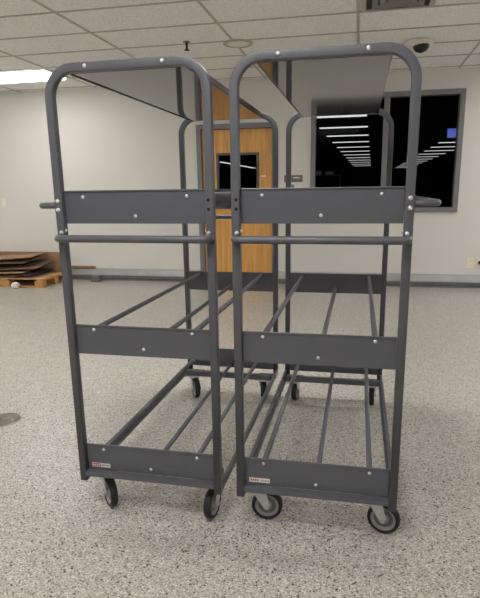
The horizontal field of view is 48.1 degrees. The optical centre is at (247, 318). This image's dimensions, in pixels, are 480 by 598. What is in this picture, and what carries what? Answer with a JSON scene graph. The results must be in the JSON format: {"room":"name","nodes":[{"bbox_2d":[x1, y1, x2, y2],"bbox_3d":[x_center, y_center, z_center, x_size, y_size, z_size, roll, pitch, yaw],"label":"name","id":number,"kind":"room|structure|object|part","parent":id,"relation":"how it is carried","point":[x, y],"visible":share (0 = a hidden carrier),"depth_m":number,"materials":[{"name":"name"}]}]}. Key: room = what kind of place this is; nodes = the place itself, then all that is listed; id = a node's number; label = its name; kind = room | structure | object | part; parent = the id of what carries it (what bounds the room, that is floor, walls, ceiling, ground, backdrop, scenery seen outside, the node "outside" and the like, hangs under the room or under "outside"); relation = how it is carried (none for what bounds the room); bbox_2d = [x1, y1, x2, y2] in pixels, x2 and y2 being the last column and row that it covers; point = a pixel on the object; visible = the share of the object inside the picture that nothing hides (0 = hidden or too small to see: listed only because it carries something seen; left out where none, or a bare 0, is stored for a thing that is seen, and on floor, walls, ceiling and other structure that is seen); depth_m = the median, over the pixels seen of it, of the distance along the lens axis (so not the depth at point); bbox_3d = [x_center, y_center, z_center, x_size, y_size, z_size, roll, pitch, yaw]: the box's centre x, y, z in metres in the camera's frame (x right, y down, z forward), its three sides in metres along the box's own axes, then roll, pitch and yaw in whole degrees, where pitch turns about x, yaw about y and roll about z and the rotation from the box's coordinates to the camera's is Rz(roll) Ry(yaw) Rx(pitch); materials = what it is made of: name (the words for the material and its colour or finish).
{"room":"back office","nodes":[
{"label":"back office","id":0,"kind":"room"},
{"bbox_2d":[0,203,479,597],"bbox_3d":[1.472,-3.275,19.302,21.000,0.107,57.150,2,14,11],"label":"floor","id":1,"kind":"structure","parent":0,"point":[60,536],"depth_m":2.74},
{"bbox_2d":[11,282,19,288],"bbox_3d":[-3.265,-0.476,7.580,0.114,0.092,0.118,2,14,11],"label":"crumpled paper","id":2,"kind":"object","parent":1,"relation":"on","point":[14,285],"visible":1,"depth_m":7.55,"materials":[{"name":"white paper"}]},
{"bbox_2d":[0,272,61,287],"bbox_3d":[-3.403,-0.604,8.037,1.225,0.130,0.710,2,14,11],"label":"pallet","id":3,"kind":"object","parent":1,"relation":"on","point":[53,278],"visible":0.64,"depth_m":7.71,"materials":[{"name":"brown wood"}]},
{"bbox_2d":[0,271,56,278],"bbox_3d":[-3.510,-0.669,8.012,1.100,0.010,0.650,2,14,11],"label":"cardboard sheet","id":4,"kind":"object","parent":3,"relation":"on","point":[44,272],"visible":0.39,"depth_m":7.83,"materials":[{"name":"brown cardboard"}]},
{"bbox_3d":[-3.662,-0.684,8.015,0.972,0.016,0.639,2,14,11],"label":"cardboard sheet","id":5,"kind":"object","parent":4,"relation":"on","visible":0},
{"bbox_2d":[0,268,52,275],"bbox_3d":[-3.544,-0.713,8.014,1.082,0.031,0.621,2,14,11],"label":"cardboard sheet","id":6,"kind":"object","parent":5,"relation":"on","point":[34,271],"visible":0.5,"depth_m":7.81,"materials":[{"name":"brown cardboard"}]},
{"bbox_2d":[0,269,32,273],"bbox_3d":[-3.632,-0.729,7.955,1.000,0.048,0.580,1,14,9],"label":"cardboard sheet","id":7,"kind":"object","parent":6,"relation":"on","point":[25,270],"visible":0.44,"depth_m":7.75,"materials":[{"name":"brown cardboard"}]},
{"bbox_2d":[0,260,53,269],"bbox_3d":[-3.462,-0.794,7.977,1.000,0.101,0.520,1,14,9],"label":"cardboard sheet","id":8,"kind":"object","parent":7,"relation":"on","point":[35,264],"visible":0.81,"depth_m":7.91,"materials":[{"name":"brown cardboard"}]},
{"bbox_2d":[0,255,40,263],"bbox_3d":[-3.643,-0.871,8.028,0.940,0.120,0.500,1,14,7],"label":"cardboard sheet","id":9,"kind":"object","parent":8,"relation":"on","point":[21,260],"visible":0.59,"depth_m":7.89,"materials":[{"name":"brown cardboard"}]},
{"bbox_2d":[0,252,44,259],"bbox_3d":[-3.608,-0.932,8.037,1.080,0.104,0.440,1,14,8],"label":"cardboard sheet","id":10,"kind":"object","parent":9,"relation":"on","point":[30,255],"visible":1,"depth_m":8.00,"materials":[{"name":"brown cardboard"}]},
{"bbox_2d":[0,251,60,271],"bbox_3d":[-3.374,-0.887,8.294,1.200,0.299,0.057,2,14,11],"label":"board","id":11,"kind":"object","parent":3,"relation":"on","point":[56,265],"visible":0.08,"depth_m":8.22,"materials":[{"name":"brown cardboard"}]},
{"bbox_2d":[91,275,100,281],"bbox_3d":[-2.272,-0.608,8.087,0.120,0.085,0.100,2,14,11],"label":"block","id":12,"kind":"object","parent":1,"relation":"on","point":[95,278],"visible":1,"depth_m":8.04,"materials":[{"name":"grey"}]},
{"bbox_2d":[39,56,277,518],"bbox_3d":[-0.300,-0.195,2.721,0.698,1.754,1.569,2,14,12],"label":"cart","id":13,"kind":"object","parent":1,"relation":"on","point":[180,86],"visible":0.97,"depth_m":2.10,"materials":[{"name":"metal"}]},
{"bbox_3d":[-0.602,-0.590,2.691,0.090,0.023,1.445,2,14,12],"label":"handle","id":14,"kind":"part","parent":13,"relation":"part of","materials":[{"name":"grey metal"}]},
{"bbox_3d":[-0.419,-0.290,1.929,0.606,0.031,0.059,2,14,12],"label":"push handle","id":15,"kind":"part","parent":13,"relation":"part of","materials":[{"name":"grey metal"}]},
{"bbox_3d":[-0.410,-0.407,1.950,0.548,0.120,0.008,2,14,12],"label":"panel","id":16,"kind":"part","parent":13,"relation":"part of","materials":[{"name":"grey metal"}]},
{"bbox_3d":[-0.534,0.484,2.939,0.026,0.034,1.397,2,14,12],"label":"rail","id":17,"kind":"part","parent":13,"relation":"part of","materials":[{"name":"grey metal"}]},
{"bbox_3d":[-0.404,0.089,2.069,0.548,0.120,0.008,2,14,12],"label":"panel","id":18,"kind":"part","parent":13,"relation":"part of","materials":[{"name":"grey metal"}]},
{"bbox_3d":[-0.400,0.593,2.178,0.548,0.134,0.034,2,14,12],"label":"panel","id":19,"kind":"part","parent":13,"relation":"part of","materials":[{"name":"grey metal"}]},
{"bbox_3d":[-0.115,-0.735,3.292,0.548,0.120,0.008,2,14,12],"label":"panel","id":20,"kind":"part","parent":13,"relation":"part of","materials":[{"name":"grey metal"}]},
{"bbox_3d":[-0.103,-0.640,3.363,0.606,0.031,0.059,2,14,12],"label":"push handle","id":21,"kind":"part","parent":13,"relation":"part of","materials":[{"name":"grey metal"}]},
{"bbox_3d":[-0.109,-0.431,3.374,0.609,1.607,0.030,2,14,12],"label":"frame","id":22,"kind":"part","parent":13,"relation":"part of","materials":[{"name":"grey metal"}]},
{"bbox_3d":[-0.108,-0.240,3.412,0.548,0.120,0.008,2,14,12],"label":"panel","id":23,"kind":"part","parent":13,"relation":"part of","materials":[{"name":"grey metal"}]},
{"bbox_3d":[-0.099,0.258,3.545,0.548,0.134,0.034,2,14,12],"label":"panel","id":24,"kind":"part","parent":13,"relation":"part of","materials":[{"name":"grey metal"}]},
{"bbox_3d":[0.037,0.505,2.818,0.026,0.034,1.397,2,14,12],"label":"rail","id":25,"kind":"part","parent":13,"relation":"part of","materials":[{"name":"grey metal"}]},
{"bbox_2d":[316,174,340,186],"bbox_3d":[2.000,-2.975,14.298,0.900,1.660,0.400,2,14,11],"label":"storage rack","id":26,"kind":"object","parent":1,"relation":"on","point":[327,174],"visible":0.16,"depth_m":13.99,"materials":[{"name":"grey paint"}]},
{"bbox_2d":[316,174,340,175],"bbox_3d":[1.989,-3.772,14.106,0.900,0.020,0.400,2,14,11],"label":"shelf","id":27,"kind":"object","parent":26,"relation":"attached to","point":[327,174],"depth_m":13.99,"materials":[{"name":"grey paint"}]},
{"bbox_2d":[229,42,440,533],"bbox_3d":[0.435,-0.169,2.574,0.698,1.754,1.569,2,14,11],"label":"cart","id":28,"kind":"object","parent":1,"relation":"on","point":[337,80],"visible":1,"depth_m":1.96,"materials":[{"name":"metal"}]},
{"bbox_3d":[0.116,0.507,2.806,0.026,0.034,1.397,2,14,11],"label":"rail","id":29,"kind":"part","parent":28,"relation":"part of","materials":[{"name":"grey metal"}]},
{"bbox_3d":[0.257,0.616,2.047,0.548,0.134,0.034,2,14,11],"label":"panel","id":30,"kind":"part","parent":28,"relation":"part of","materials":[{"name":"grey metal"}]},
{"bbox_3d":[0.253,0.112,1.938,0.548,0.120,0.008,2,14,11],"label":"panel","id":31,"kind":"part","parent":28,"relation":"part of","materials":[{"name":"grey metal"}]},
{"bbox_3d":[0.238,-0.267,1.798,0.606,0.031,0.059,2,14,11],"label":"push handle","id":32,"kind":"part","parent":28,"relation":"part of","materials":[{"name":"grey metal"}]},
{"bbox_3d":[0.246,-0.384,1.818,0.548,0.120,0.008,2,14,11],"label":"panel","id":33,"kind":"part","parent":28,"relation":"part of","materials":[{"name":"grey metal"}]},
{"bbox_3d":[0.544,0.281,3.417,0.548,0.134,0.034,2,14,11],"label":"panel","id":34,"kind":"part","parent":28,"relation":"part of","materials":[{"name":"grey metal"}]},
{"bbox_3d":[0.535,-0.217,3.284,0.548,0.120,0.008,2,14,11],"label":"panel","id":35,"kind":"part","parent":28,"relation":"part of","materials":[{"name":"grey metal"}]},
{"bbox_3d":[0.534,-0.409,3.245,0.609,1.607,0.030,2,14,11],"label":"frame","id":36,"kind":"part","parent":28,"relation":"part of","materials":[{"name":"grey metal"}]},
{"bbox_3d":[0.688,0.527,2.691,0.026,0.034,1.397,2,14,11],"label":"rail","id":37,"kind":"part","parent":28,"relation":"part of","materials":[{"name":"grey metal"}]},
{"bbox_3d":[0.728,-0.542,2.421,0.090,0.023,1.445,2,14,11],"label":"handle","id":38,"kind":"part","parent":28,"relation":"part of","materials":[{"name":"grey metal"}]},
{"bbox_2d":[0,67,479,274],"bbox_3d":[-0.242,-1.883,7.601,13.920,2.740,0.140,2,14,11],"label":"wall","id":39,"kind":"structure","parent":0,"point":[110,140],"depth_m":7.66,"materials":[{"name":"beige paint"}]},
{"bbox_2d":[1,199,6,207],"bbox_3d":[-3.752,-1.783,8.284,0.080,0.140,0.016,2,14,11],"label":"light switch","id":40,"kind":"object","parent":39,"relation":"attached to","point":[3,201],"visible":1,"depth_m":8.28,"materials":[{"name":"white plastic"}]},
{"bbox_2d":[71,268,199,281],"bbox_3d":[-3.811,-0.741,8.529,6.340,0.176,0.058,2,14,11],"label":"baseboard","id":41,"kind":"structure","parent":39,"relation":"attached to","point":[167,275],"depth_m":8.09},
{"bbox_2d":[71,266,95,267],"bbox_3d":[-2.518,-0.798,8.250,0.400,0.032,0.042,2,14,11],"label":"wood board","id":42,"kind":"object","parent":41,"relation":"on","point":[71,266],"visible":0.8,"depth_m":8.23,"materials":[{"name":"brown wood"}]},
{"bbox_2d":[196,122,276,272],"bbox_3d":[-0.134,-1.607,7.625,1.122,2.190,0.179,2,14,11],"label":"door","id":43,"kind":"structure","parent":39,"relation":"in","point":[256,139],"depth_m":7.57,"materials":[{"name":"brown wood"}]},
{"bbox_3d":[-0.130,-2.047,7.525,0.608,0.532,0.062,2,14,11],"label":"glazing frame","id":44,"kind":"part","parent":43,"relation":"part of","materials":[{"name":"black glass"}]},
{"bbox_2d":[284,175,302,181],"bbox_3d":[0.627,-1.913,7.328,0.250,0.090,0.016,2,14,11],"label":"room sign","id":45,"kind":"object","parent":39,"relation":"attached to","point":[294,178],"visible":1,"depth_m":7.32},
{"bbox_2d":[291,183,301,187],"bbox_3d":[0.645,-1.790,7.360,0.200,0.143,0.004,2,14,11],"label":"notice","id":46,"kind":"object","parent":39,"relation":"attached to","point":[293,185],"visible":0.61,"depth_m":7.35,"materials":[{"name":"white paper"}]},
{"bbox_2d":[278,271,479,288],"bbox_3d":[3.429,-0.482,7.064,6.118,0.176,0.058,2,14,11],"label":"baseboard","id":47,"kind":"structure","parent":39,"relation":"attached to","point":[393,279],"depth_m":7.24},
{"bbox_2d":[310,88,466,211],"bbox_3d":[1.799,-2.174,7.085,1.913,1.504,0.165,2,14,11],"label":"window","id":48,"kind":"structure","parent":39,"relation":"in","point":[461,92],"depth_m":6.92,"materials":[{"name":"grey paint"}]},
{"bbox_2d":[466,258,473,267],"bbox_3d":[2.951,-0.743,7.125,0.090,0.136,0.013,2,14,11],"label":"wall outlet","id":49,"kind":"object","parent":39,"relation":"attached to","point":[470,261],"visible":1,"depth_m":7.12,"materials":[{"name":"beige plastic"}]},
{"bbox_2d":[0,0,479,92],"bbox_3d":[-1.938,-1.318,-0.679,13.920,0.106,16.842,2,14,11],"label":"ceiling","id":50,"kind":"structure","parent":0,"point":[34,34],"depth_m":4.94,"materials":[{"name":"tile"}]},
{"bbox_2d":[0,69,68,83],"bbox_3d":[-2.914,-3.027,6.737,1.178,0.030,0.572,2,14,11],"label":"recessed light","id":51,"kind":"object","parent":50,"relation":"in","point":[31,75],"visible":0.89,"depth_m":6.61,"materials":[{"name":"white plastic"}]},
{"bbox_3d":[-2.914,-3.036,6.735,1.178,0.012,0.572,2,14,11],"label":"frame","id":52,"kind":"part","parent":51,"relation":"part of","materials":[{"name":"white metal"}]},
{"bbox_2d":[183,41,189,50],"bbox_3d":[-0.597,-2.691,5.301,0.069,0.080,0.070,2,14,11],"label":"sprinkler","id":53,"kind":"object","parent":50,"relation":"attached to","point":[186,42],"visible":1,"depth_m":5.29,"materials":[{"name":"grey metal"}]},
{"bbox_2d":[223,39,252,47],"bbox_3d":[-0.091,-2.744,5.370,0.300,0.022,0.300,2,14,11],"label":"ceiling speaker","id":54,"kind":"object","parent":50,"relation":"attached to","point":[235,43],"visible":1,"depth_m":5.33,"materials":[{"name":"paint"}]},
{"bbox_2d":[227,41,248,46],"bbox_3d":[-0.091,-2.744,5.370,0.224,0.022,0.224,2,14,11],"label":"grille","id":55,"kind":"object","parent":54,"relation":"attached to","point":[229,43],"depth_m":5.35,"materials":[{"name":"white plastic"}]},
{"bbox_2d":[361,0,435,12],"bbox_3d":[1.164,-2.461,4.123,0.570,0.016,0.570,2,14,11],"label":"ceiling vent","id":56,"kind":"object","parent":50,"relation":"in","point":[366,5],"visible":1,"depth_m":4.28,"materials":[{"name":"metal"}]},
{"bbox_2d":[404,37,433,52],"bbox_3d":[1.722,-2.727,5.401,0.290,0.116,0.290,2,14,11],"label":"dome camera","id":57,"kind":"object","parent":50,"relation":"attached to","point":[419,45],"visible":0.98,"depth_m":5.31,"materials":[{"name":"white plastic"}]},
{"bbox_2d":[220,168,452,202],"bbox_3d":[7.204,-11.331,46.204,21.000,2.780,0.100,2,14,11],"label":"wall","id":58,"kind":"structure","parent":0,"point":[436,183],"depth_m":45.16,"materials":[{"name":"paint"}]},
{"bbox_2d":[219,96,458,171],"bbox_3d":[3.126,-8.030,26.640,21.000,0.100,40.308,2,14,11],"label":"ceiling","id":59,"kind":"structure","parent":0,"point":[437,114],"depth_m":16.77,"materials":[{"name":"paint"}]},
{"bbox_2d":[220,161,254,167],"bbox_3d":[-0.485,-9.572,33.492,0.320,0.030,10.000,2,14,11],"label":"recessed light","id":60,"kind":"object","parent":59,"relation":"in","point":[220,161],"visible":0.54,"depth_m":33.50,"materials":[{"name":"paint"}]},
{"bbox_2d":[317,114,367,117],"bbox_3d":[1.882,-4.202,11.133,1.200,0.026,0.320,2,14,11],"label":"recessed light","id":61,"kind":"object","parent":59,"relation":"in","point":[366,114],"visible":0.5,"depth_m":11.11,"materials":[{"name":"paint"}]},
{"bbox_2d":[318,125,368,128],"bbox_3d":[2.356,-4.700,13.171,1.200,0.026,0.320,2,14,11],"label":"recessed light","id":62,"kind":"object","parent":59,"relation":"in","point":[351,126],"visible":1,"depth_m":13.10,"materials":[{"name":"paint"}]},
{"bbox_2d":[326,134,368,136],"bbox_3d":[2.843,-5.213,15.265,1.200,0.026,0.320,2,14,11],"label":"recessed light","id":63,"kind":"object","parent":59,"relation":"in","point":[341,134],"visible":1,"depth_m":15.19,"materials":[{"name":"paint"}]},
{"bbox_2d":[332,140,369,142],"bbox_3d":[3.344,-5.739,17.416,1.200,0.026,0.320,2,14,11],"label":"recessed light","id":64,"kind":"object","parent":59,"relation":"in","point":[364,140],"visible":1,"depth_m":17.30,"materials":[{"name":"paint"}]},
{"bbox_2d":[332,141,368,142],"bbox_3d":[3.344,-5.730,17.419,1.160,0.006,0.260,2,14,11],"label":"diffuser","id":65,"kind":"object","parent":64,"relation":"attached to","point":[332,141],"depth_m":17.32,"materials":[{"name":"white plastic"}]},
{"bbox_2d":[336,146,369,147],"bbox_3d":[3.857,-6.280,19.624,1.200,0.026,0.320,2,14,11],"label":"recessed light","id":66,"kind":"object","parent":59,"relation":"in","point":[341,146],"visible":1,"depth_m":19.51,"materials":[{"name":"paint"}]},
{"bbox_2d":[340,150,369,151],"bbox_3d":[4.384,-6.834,21.889,1.200,0.026,0.320,2,14,11],"label":"recessed light","id":67,"kind":"object","parent":59,"relation":"in","point":[354,150],"visible":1,"depth_m":21.87,"materials":[{"name":"paint"}]},
{"bbox_2d":[424,149,454,150],"bbox_3d":[7.904,-6.953,22.189,1.200,0.026,0.320,2,14,11],"label":"recessed light","id":68,"kind":"object","parent":59,"relation":"in","point":[453,149],"visible":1,"depth_m":22.09,"materials":[{"name":"paint"}]},
{"label":"outside","id":69,"kind":"structure","parent":0,"visible":0},
{"bbox_2d":[446,102,457,138],"bbox_3d":[3.212,-3.054,8.268,0.260,0.525,0.054,2,14,11],"label":"screen","id":70,"kind":"object","parent":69,"point":[450,132],"visible":0.56,"depth_m":8.29,"materials":[{"name":"paint"}]}
]}

